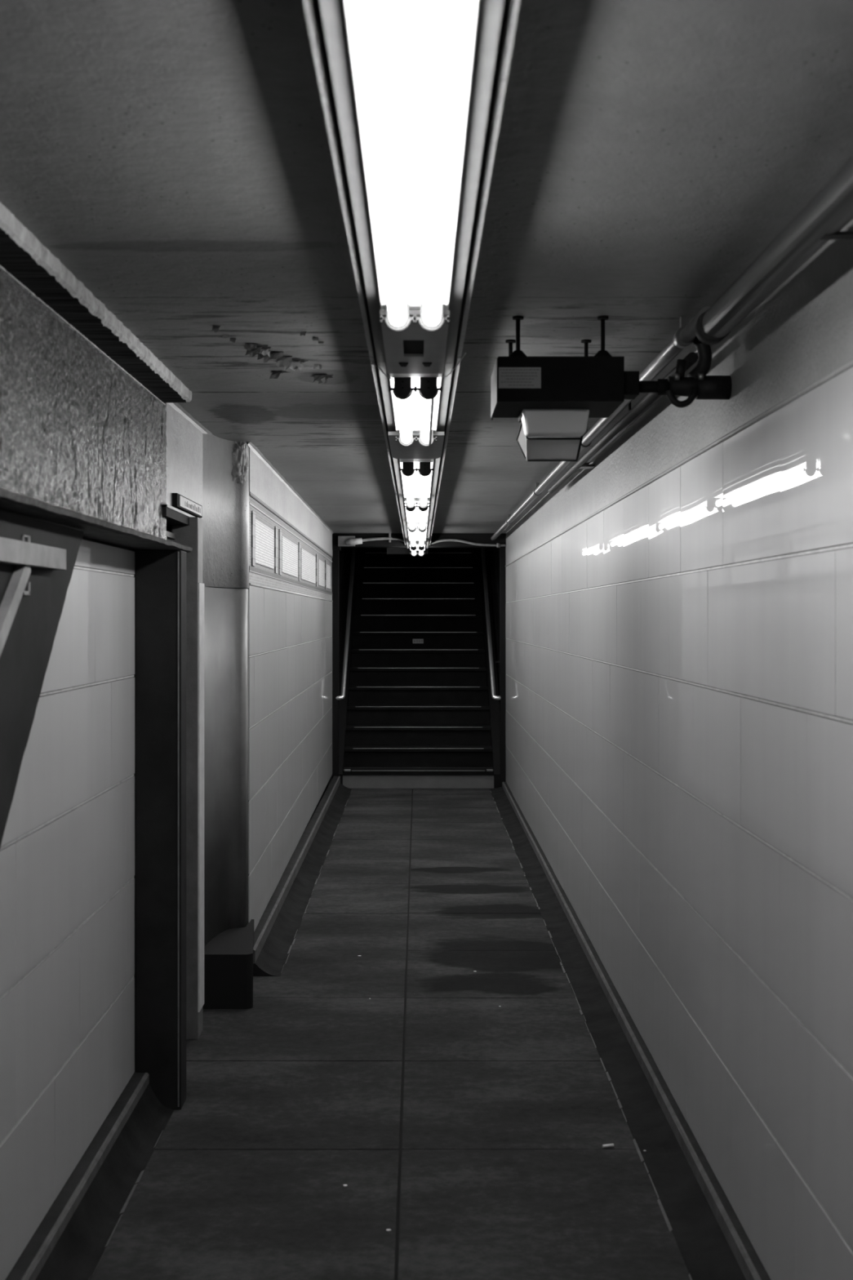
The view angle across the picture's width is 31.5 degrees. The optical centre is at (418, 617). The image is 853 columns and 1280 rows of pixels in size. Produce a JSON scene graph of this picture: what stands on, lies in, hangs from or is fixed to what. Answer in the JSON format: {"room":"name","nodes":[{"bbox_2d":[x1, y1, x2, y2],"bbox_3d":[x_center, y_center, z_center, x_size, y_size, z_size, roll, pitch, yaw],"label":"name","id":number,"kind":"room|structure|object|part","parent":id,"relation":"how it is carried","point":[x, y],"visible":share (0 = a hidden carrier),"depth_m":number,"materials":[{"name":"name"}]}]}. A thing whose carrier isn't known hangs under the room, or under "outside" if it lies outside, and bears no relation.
{"room":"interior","nodes":[
{"label":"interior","id":0,"kind":"room"},
{"bbox_2d":[0,202,191,539],"bbox_3d":[-0.850,-0.500,1.250,0.199,0.540,7.700,0,0,0],"label":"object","id":1,"kind":"structure","parent":0,"point":[83,401],"depth_m":3.65,"materials":[{"name":"black concrete"}]},
{"bbox_2d":[0,402,333,1279],"bbox_3d":[-0.888,0.370,5.480,0.309,2.340,16.162,0,0,1],"label":"wall","id":2,"kind":"structure","parent":0,"point":[67,850],"depth_m":4.09,"materials":[{"name":"tile"}]},
{"bbox_2d":[4,1072,173,1279],"bbox_3d":[-0.849,1.491,1.060,0.181,0.138,7.320,0,0,0],"label":"baseboard","id":3,"kind":"structure","parent":2,"relation":"attached to","point":[73,1236],"depth_m":3.88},
{"bbox_2d":[0,488,192,552],"bbox_3d":[-0.812,-0.221,1.165,0.152,0.025,7.530,0,0,0],"label":"ledge","id":4,"kind":"object","parent":2,"relation":"attached to","point":[94,528],"visible":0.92,"depth_m":3.48,"materials":[{"name":"grey metal"}]},
{"bbox_2d":[0,510,84,848],"bbox_3d":[-0.792,0.398,2.905,0.040,1.205,1.410,0,0,0],"label":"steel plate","id":5,"kind":"object","parent":4,"relation":"attached to","point":[24,656],"depth_m":3.05,"materials":[{"name":"black metal"}]},
{"bbox_3d":[-0.797,-0.157,3.071,0.003,0.018,0.051,0,0,0],"label":"clamp plate","id":6,"kind":"part","parent":5,"relation":"part of","materials":[{"name":"grey metal"}]},
{"bbox_3d":[-0.797,-0.059,3.071,0.003,0.027,0.051,0,0,0],"label":"clamp plate","id":7,"kind":"part","parent":5,"relation":"part of","materials":[{"name":"grey metal"}]},
{"bbox_3d":[-0.786,-0.008,2.855,0.028,0.316,0.910,0,0,0],"label":"timber bracket","id":8,"kind":"part","parent":5,"relation":"part of","materials":[{"name":"grey wood"}]},
{"bbox_3d":[-0.786,-0.126,2.855,0.028,0.045,0.910,0,0,0],"label":"rail","id":9,"kind":"part","parent":5,"relation":"part of","materials":[{"name":"grey wood"}]},
{"bbox_2d":[129,504,204,1072],"bbox_3d":[-0.879,0.583,5.314,0.162,1.914,0.628,0,0,0],"label":"door frame","id":10,"kind":"structure","parent":2,"relation":"in","point":[186,528],"depth_m":5.50,"materials":[{"name":"grey paint"}]},
{"bbox_3d":[-0.895,-0.151,5.290,0.020,0.303,0.580,0,0,0],"label":"transom frame","id":11,"kind":"part","parent":10,"relation":"part of","materials":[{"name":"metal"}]},
{"bbox_2d":[172,493,202,518],"bbox_3d":[-0.850,-0.410,5.575,0.025,0.048,0.610,0,0,0],"label":"box sign","id":12,"kind":"object","parent":2,"relation":"attached to","point":[180,502],"visible":0.92,"depth_m":5.48,"materials":[{"name":"black paint"}]},
{"bbox_3d":[-0.841,-0.409,5.575,0.005,0.037,0.530,0,0,0],"label":"plate","id":13,"kind":"part","parent":12,"relation":"part of","materials":[{"name":"paint"}]},
{"bbox_2d":[248,491,333,601],"bbox_3d":[-0.762,-0.341,10.050,0.028,0.408,6.980,0,0,0],"label":"window","id":14,"kind":"structure","parent":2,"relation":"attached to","point":[282,558],"depth_m":8.31,"materials":[{"name":"glass"}]},
{"bbox_3d":[-0.746,-0.344,7.250,0.020,0.197,0.940,0,0,0],"label":"field panel","id":15,"kind":"part","parent":14,"relation":"part of","materials":[{"name":"glass"}]},
{"bbox_3d":[-0.754,-0.344,8.790,0.020,0.197,1.140,0,0,0],"label":"field panel","id":16,"kind":"part","parent":14,"relation":"part of","materials":[{"name":"glass"}]},
{"bbox_3d":[-0.761,-0.518,10.050,0.022,0.053,6.980,0,0,0],"label":"moulding","id":17,"kind":"part","parent":14,"relation":"part of","materials":[{"name":"tile"}]},
{"bbox_3d":[-0.763,-0.344,10.390,0.020,0.197,1.420,0,0,0],"label":"field panel","id":18,"kind":"part","parent":14,"relation":"part of","materials":[{"name":"glass"}]},
{"bbox_3d":[-0.771,-0.344,11.900,0.020,0.197,0.800,0,0,0],"label":"field panel","id":19,"kind":"part","parent":14,"relation":"part of","materials":[{"name":"glass"}]},
{"bbox_3d":[-0.776,-0.344,12.875,0.020,0.197,0.650,0,0,0],"label":"field panel","id":20,"kind":"part","parent":14,"relation":"part of","materials":[{"name":"glass"}]},
{"bbox_2d":[253,776,352,976],"bbox_3d":[-0.686,1.492,10.015,0.202,0.137,7.090,0,0,0],"label":"baseboard","id":21,"kind":"structure","parent":2,"relation":"attached to","point":[275,933],"depth_m":8.28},
{"bbox_2d":[332,533,341,777],"bbox_3d":[-0.750,0.395,13.578,0.100,2.290,0.165,0,0,0],"label":"door frame","id":22,"kind":"structure","parent":2,"relation":"attached to","point":[335,548],"depth_m":13.53,"materials":[{"name":"black paint"}]},
{"bbox_2d":[202,433,253,1008],"bbox_3d":[-0.801,0.380,6.290,0.298,2.320,0.780,0,0,0],"label":"wall pillar","id":23,"kind":"structure","parent":0,"point":[228,935],"depth_m":6.34,"materials":[{"name":"paint"}]},
{"bbox_2d":[325,547,349,788],"bbox_3d":[-0.834,-1.960,16.410,0.113,7.000,5.700,0,0,0],"label":"wall","id":24,"kind":"structure","parent":0,"point":[343,555],"depth_m":15.29,"materials":[{"name":"black paint"}]},
{"bbox_2d":[335,547,355,700],"bbox_3d":[-0.723,-0.842,16.044,0.127,3.171,5.052,0,0,0],"label":"handrail","id":25,"kind":"object","parent":24,"relation":"attached to","point":[342,696],"visible":0.64,"depth_m":14.50,"materials":[{"name":"metal"}]},
{"bbox_2d":[89,788,690,1279],"bbox_3d":[-0.082,1.590,5.700,1.937,0.101,16.600,0,0,0],"label":"floor","id":26,"kind":"structure","parent":0,"point":[465,1126],"depth_m":4.77,"materials":[{"name":"black concrete"}]},
{"bbox_2d":[135,550,186,1109],"bbox_3d":[-0.814,0.665,4.773,0.143,1.749,0.114,0,0,0],"label":"door frame","id":27,"kind":"structure","parent":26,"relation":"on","point":[160,575],"depth_m":4.72,"materials":[{"name":"paint"}]},
{"bbox_2d":[338,547,500,788],"bbox_3d":[0.000,-0.318,16.350,1.552,3.725,5.620,0,0,0],"label":"staircase","id":28,"kind":"structure","parent":26,"relation":"on","point":[425,715],"depth_m":14.98,"materials":[{"name":"black concrete"}]},
{"bbox_2d":[413,639,423,643],"bbox_3d":[-0.003,0.247,15.537,0.110,0.045,0.006,0,0,0],"label":"sticker","id":29,"kind":"object","parent":28,"relation":"attached to","point":[415,641],"visible":1,"depth_m":15.54,"materials":[{"name":"grey paper"}]},
{"bbox_2d":[602,1143,613,1147],"bbox_3d":[0.551,1.534,4.381,0.033,0.009,0.009,0,0,-14],"label":"cigarette","id":30,"kind":"object","parent":26,"relation":"on","point":[608,1144],"visible":1,"depth_m":4.38,"materials":[{"name":"grey paper"}]},
{"bbox_2d":[340,533,506,547],"bbox_3d":[0.000,-0.701,13.625,1.600,0.138,0.250,0,0,0],"label":"lintel","id":31,"kind":"object","parent":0,"point":[480,538],"visible":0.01,"depth_m":13.50,"materials":[{"name":"black paint"}]},
{"bbox_2d":[337,536,355,546],"bbox_3d":[-0.640,-0.677,13.466,0.150,0.090,0.062,0,0,0],"label":"junction box","id":32,"kind":"object","parent":31,"relation":"attached to","point":[341,540],"visible":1,"depth_m":13.44,"materials":[{"name":"black metal"}]},
{"bbox_2d":[346,533,404,545],"bbox_3d":[-0.354,-0.693,13.453,0.590,0.114,0.069,0,0,-8],"label":"cable","id":33,"kind":"object","parent":31,"relation":"attached to","point":[357,540],"visible":0.85,"depth_m":13.44,"materials":[{"name":"grey plastic"}]},
{"bbox_2d":[430,538,506,547],"bbox_3d":[0.441,-0.659,13.465,0.688,0.078,0.039,0,0,0],"label":"cable","id":34,"kind":"object","parent":31,"relation":"attached to","point":[498,545],"visible":1,"depth_m":13.46,"materials":[{"name":"grey plastic"}]},
{"bbox_2d":[0,0,852,533],"bbox_3d":[-0.082,-0.800,5.510,1.937,0.100,16.220,0,0,0],"label":"ceiling","id":35,"kind":"structure","parent":0,"point":[175,157],"depth_m":2.64,"materials":[{"name":"paint"}]},
{"bbox_2d":[211,325,333,383],"bbox_3d":[-0.396,-0.732,4.307,0.275,0.038,0.856,0,0,0],"label":"peeling paint","id":36,"kind":"object","parent":35,"relation":"attached to","point":[262,350],"visible":1,"depth_m":4.32,"materials":[{"name":"paint"}]},
{"bbox_2d":[302,0,519,373],"bbox_3d":[-0.007,-0.653,2.310,0.226,0.198,2.818,0,0,0],"label":"fluorescent fixture","id":37,"kind":"object","parent":35,"relation":"attached to","point":[412,92],"visible":1,"depth_m":1.94,"materials":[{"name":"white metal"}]},
{"bbox_3d":[-0.115,-0.650,2.310,0.010,0.020,2.810,0,0,0],"label":"rail","id":38,"kind":"part","parent":37,"relation":"part of","materials":[{"name":"grey metal"}]},
{"bbox_3d":[-0.011,-0.608,3.375,0.046,0.002,0.210,0,0,0],"label":"opening panel","id":39,"kind":"part","parent":37,"relation":"part of","materials":[{"name":"paint"}]},
{"bbox_3d":[-0.007,-0.605,3.357,0.138,0.010,0.723,0,0,0],"label":"plate","id":40,"kind":"part","parent":37,"relation":"part of","materials":[{"name":"grey metal"}]},
{"bbox_3d":[0.101,-0.650,2.310,0.010,0.020,2.810,0,0,0],"label":"rail","id":41,"kind":"part","parent":37,"relation":"part of","materials":[{"name":"grey metal"}]},
{"bbox_2d":[386,445,446,508],"bbox_3d":[-0.007,-0.653,6.760,0.226,0.198,2.078,0,0,0],"label":"fluorescent fixture","id":42,"kind":"object","parent":35,"relation":"attached to","point":[414,479],"visible":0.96,"depth_m":6.54,"materials":[{"name":"white metal"}]},
{"bbox_3d":[-0.115,-0.650,6.760,0.010,0.020,2.070,0,0,0],"label":"rail","id":43,"kind":"part","parent":42,"relation":"part of","materials":[{"name":"grey metal"}]},
{"bbox_3d":[0.101,-0.650,6.760,0.010,0.020,2.070,0,0,0],"label":"rail","id":44,"kind":"part","parent":42,"relation":"part of","materials":[{"name":"grey metal"}]},
{"bbox_2d":[395,488,439,530],"bbox_3d":[-0.007,-0.653,8.780,0.226,0.198,1.958,0,0,0],"label":"fluorescent fixture","id":45,"kind":"object","parent":35,"relation":"attached to","point":[416,514],"visible":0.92,"depth_m":8.75,"materials":[{"name":"white metal"}]},
{"bbox_3d":[-0.115,-0.650,8.780,0.010,0.020,1.950,0,0,0],"label":"rail","id":46,"kind":"part","parent":45,"relation":"part of","materials":[{"name":"grey metal"}]},
{"bbox_3d":[0.101,-0.650,8.780,0.010,0.020,1.950,0,0,0],"label":"rail","id":47,"kind":"part","parent":45,"relation":"part of","materials":[{"name":"grey metal"}]},
{"bbox_2d":[400,515,434,547],"bbox_3d":[-0.007,-0.653,11.080,0.226,0.198,2.638,0,0,0],"label":"fluorescent fixture","id":48,"kind":"object","parent":35,"relation":"attached to","point":[417,535],"visible":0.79,"depth_m":10.99,"materials":[{"name":"white metal"}]},
{"bbox_3d":[-0.115,-0.650,11.080,0.010,0.020,2.630,0,0,0],"label":"rail","id":49,"kind":"part","parent":48,"relation":"part of","materials":[{"name":"grey metal"}]},
{"bbox_3d":[0.101,-0.650,11.080,0.010,0.020,2.630,0,0,0],"label":"rail","id":50,"kind":"part","parent":48,"relation":"part of","materials":[{"name":"grey metal"}]},
{"bbox_2d":[404,537,431,555],"bbox_3d":[-0.007,-0.653,13.125,0.226,0.198,1.448,0,0,0],"label":"fluorescent fixture","id":51,"kind":"object","parent":35,"relation":"attached to","point":[417,548],"visible":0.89,"depth_m":13.02,"materials":[{"name":"white metal"}]},
{"bbox_2d":[369,349,466,458],"bbox_3d":[-0.002,-0.653,4.689,0.236,0.198,2.060,0,0,0],"label":"fluorescent fixture","id":52,"kind":"object","parent":35,"relation":"attached to","point":[415,410],"visible":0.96,"depth_m":4.37,"materials":[{"name":"white metal"}]},
{"bbox_3d":[-0.115,-0.650,4.720,0.010,0.020,1.990,0,0,0],"label":"rail","id":53,"kind":"part","parent":52,"relation":"part of","materials":[{"name":"grey metal"}]},
{"bbox_3d":[-0.007,-0.606,5.348,0.186,0.012,0.736,0,0,0],"label":"plate","id":54,"kind":"part","parent":52,"relation":"part of","materials":[{"name":"grey metal"}]},
{"bbox_3d":[0.101,-0.650,4.720,0.010,0.020,1.990,0,0,0],"label":"rail","id":55,"kind":"part","parent":52,"relation":"part of","materials":[{"name":"grey metal"}]},
{"bbox_2d":[490,315,669,461],"bbox_3d":[0.410,-0.590,3.939,0.434,0.321,0.447,0,0,0],"label":"emergency light","id":56,"kind":"object","parent":35,"relation":"hanging from","point":[550,396],"visible":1,"depth_m":3.74,"materials":[{"name":"grey metal"}]},
{"bbox_3d":[0.250,-0.684,4.062,0.027,0.132,0.084,0,0,0],"label":"hanger rod","id":57,"kind":"part","parent":56,"relation":"part of","materials":[{"name":"black paint"}]},
{"bbox_3d":[0.249,-0.696,3.770,0.056,0.108,0.056,0,0,0],"label":"hanger rod","id":58,"kind":"part","parent":56,"relation":"part of","materials":[{"name":"black paint"}]},
{"bbox_2d":[500,368,539,385],"bbox_3d":[0.250,-0.590,3.716,0.097,0.040,0.001,0,0,0],"label":"print","id":59,"kind":"object","parent":56,"relation":"attached to","point":[508,376],"depth_m":3.72,"materials":[{"name":"grey paper"}]},
{"bbox_3d":[0.361,-0.476,4.060,0.178,0.088,0.200,0,0,0],"label":"glass pane","id":60,"kind":"part","parent":56,"relation":"part of","materials":[{"name":"grey glass"}]},
{"bbox_3d":[0.361,-0.476,4.060,0.184,0.094,0.206,0,0,0],"label":"lamp frame","id":61,"kind":"part","parent":56,"relation":"part of","materials":[{"name":"black paint"}]},
{"bbox_3d":[0.455,-0.684,4.062,0.027,0.132,0.084,0,0,0],"label":"hanger rod","id":62,"kind":"part","parent":56,"relation":"part of","materials":[{"name":"black paint"}]},
{"bbox_3d":[0.461,-0.696,3.770,0.056,0.108,0.056,0,0,0],"label":"hanger rod","id":63,"kind":"part","parent":56,"relation":"part of","materials":[{"name":"black paint"}]},
{"bbox_2d":[490,306,711,540],"bbox_3d":[0.665,-0.713,8.455,0.048,0.074,9.970,0,0,0],"label":"pipe","id":64,"kind":"object","parent":35,"relation":"attached to","point":[686,335],"visible":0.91,"depth_m":4.75,"materials":[{"name":"grey metal"}]},
{"bbox_2d":[548,351,697,493],"bbox_3d":[0.702,-0.700,5.930,0.028,0.100,4.140,0,0,0],"label":"conduit","id":65,"kind":"object","parent":35,"relation":"hanging from","point":[691,358],"visible":0.81,"depth_m":5.20,"materials":[{"name":"grey metal"}]},
{"bbox_2d":[487,219,852,1279],"bbox_3d":[0.834,-1.960,8.330,0.112,7.000,21.860,0,0,0],"label":"wall","id":66,"kind":"structure","parent":0,"point":[679,612],"depth_m":3.81,"materials":[{"name":"tile"}]},
{"bbox_2d":[480,547,501,700],"bbox_3d":[0.723,-0.842,16.044,0.127,3.171,5.052,0,0,0],"label":"handrail","id":67,"kind":"object","parent":66,"relation":"attached to","point":[494,696],"visible":0.7,"depth_m":14.48,"materials":[{"name":"metal"}]},
{"bbox_2d":[499,546,506,786],"bbox_3d":[0.760,0.450,13.570,0.050,2.180,0.080,0,0,0],"label":"door frame","id":68,"kind":"structure","parent":66,"relation":"attached to","point":[502,549],"depth_m":13.53,"materials":[{"name":"black paint"}]},
{"bbox_2d":[579,395,663,468],"bbox_3d":[0.752,-0.689,5.600,0.069,0.042,2.400,0,0,0],"label":"conduit","id":69,"kind":"object","parent":66,"relation":"attached to","point":[586,465],"visible":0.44,"depth_m":5.61,"materials":[{"name":"grey metal"}]},
{"bbox_2d":[488,782,770,1279],"bbox_3d":[0.733,1.516,5.480,0.208,0.087,16.160,0,0,0],"label":"baseboard","id":70,"kind":"structure","parent":66,"relation":"attached to","point":[713,1242],"depth_m":4.73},
{"bbox_2d":[666,336,732,408],"bbox_3d":[0.702,-0.620,3.790,0.170,0.197,0.079,0,0,0],"label":"fittings","id":71,"kind":"object","parent":66,"relation":"attached to","point":[699,385],"visible":0.97,"depth_m":3.78,"materials":[{"name":"metal"}]},
{"bbox_2d":[695,156,852,344],"bbox_3d":[0.708,-0.660,0.441,0.158,0.081,6.083,0,0,0],"label":"pipe","id":72,"kind":"object","parent":66,"relation":"attached to","point":[822,220],"visible":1,"depth_m":2.65,"materials":[{"name":"grey metal"}]},
{"bbox_3d":[0.000,-2.988,16.505,1.780,4.486,5.510,0,0,0],"label":"ceiling","id":73,"kind":"structure","parent":0,"visible":0},
{"bbox_2d":[386,547,427,554],"bbox_3d":[-0.100,-0.715,13.900,0.380,0.270,0.040,0,0,0],"label":"hanging sign","id":74,"kind":"object","parent":73,"relation":"hanging from","point":[389,550],"visible":0.25,"depth_m":13.88,"materials":[{"name":"metal"}]}
]}

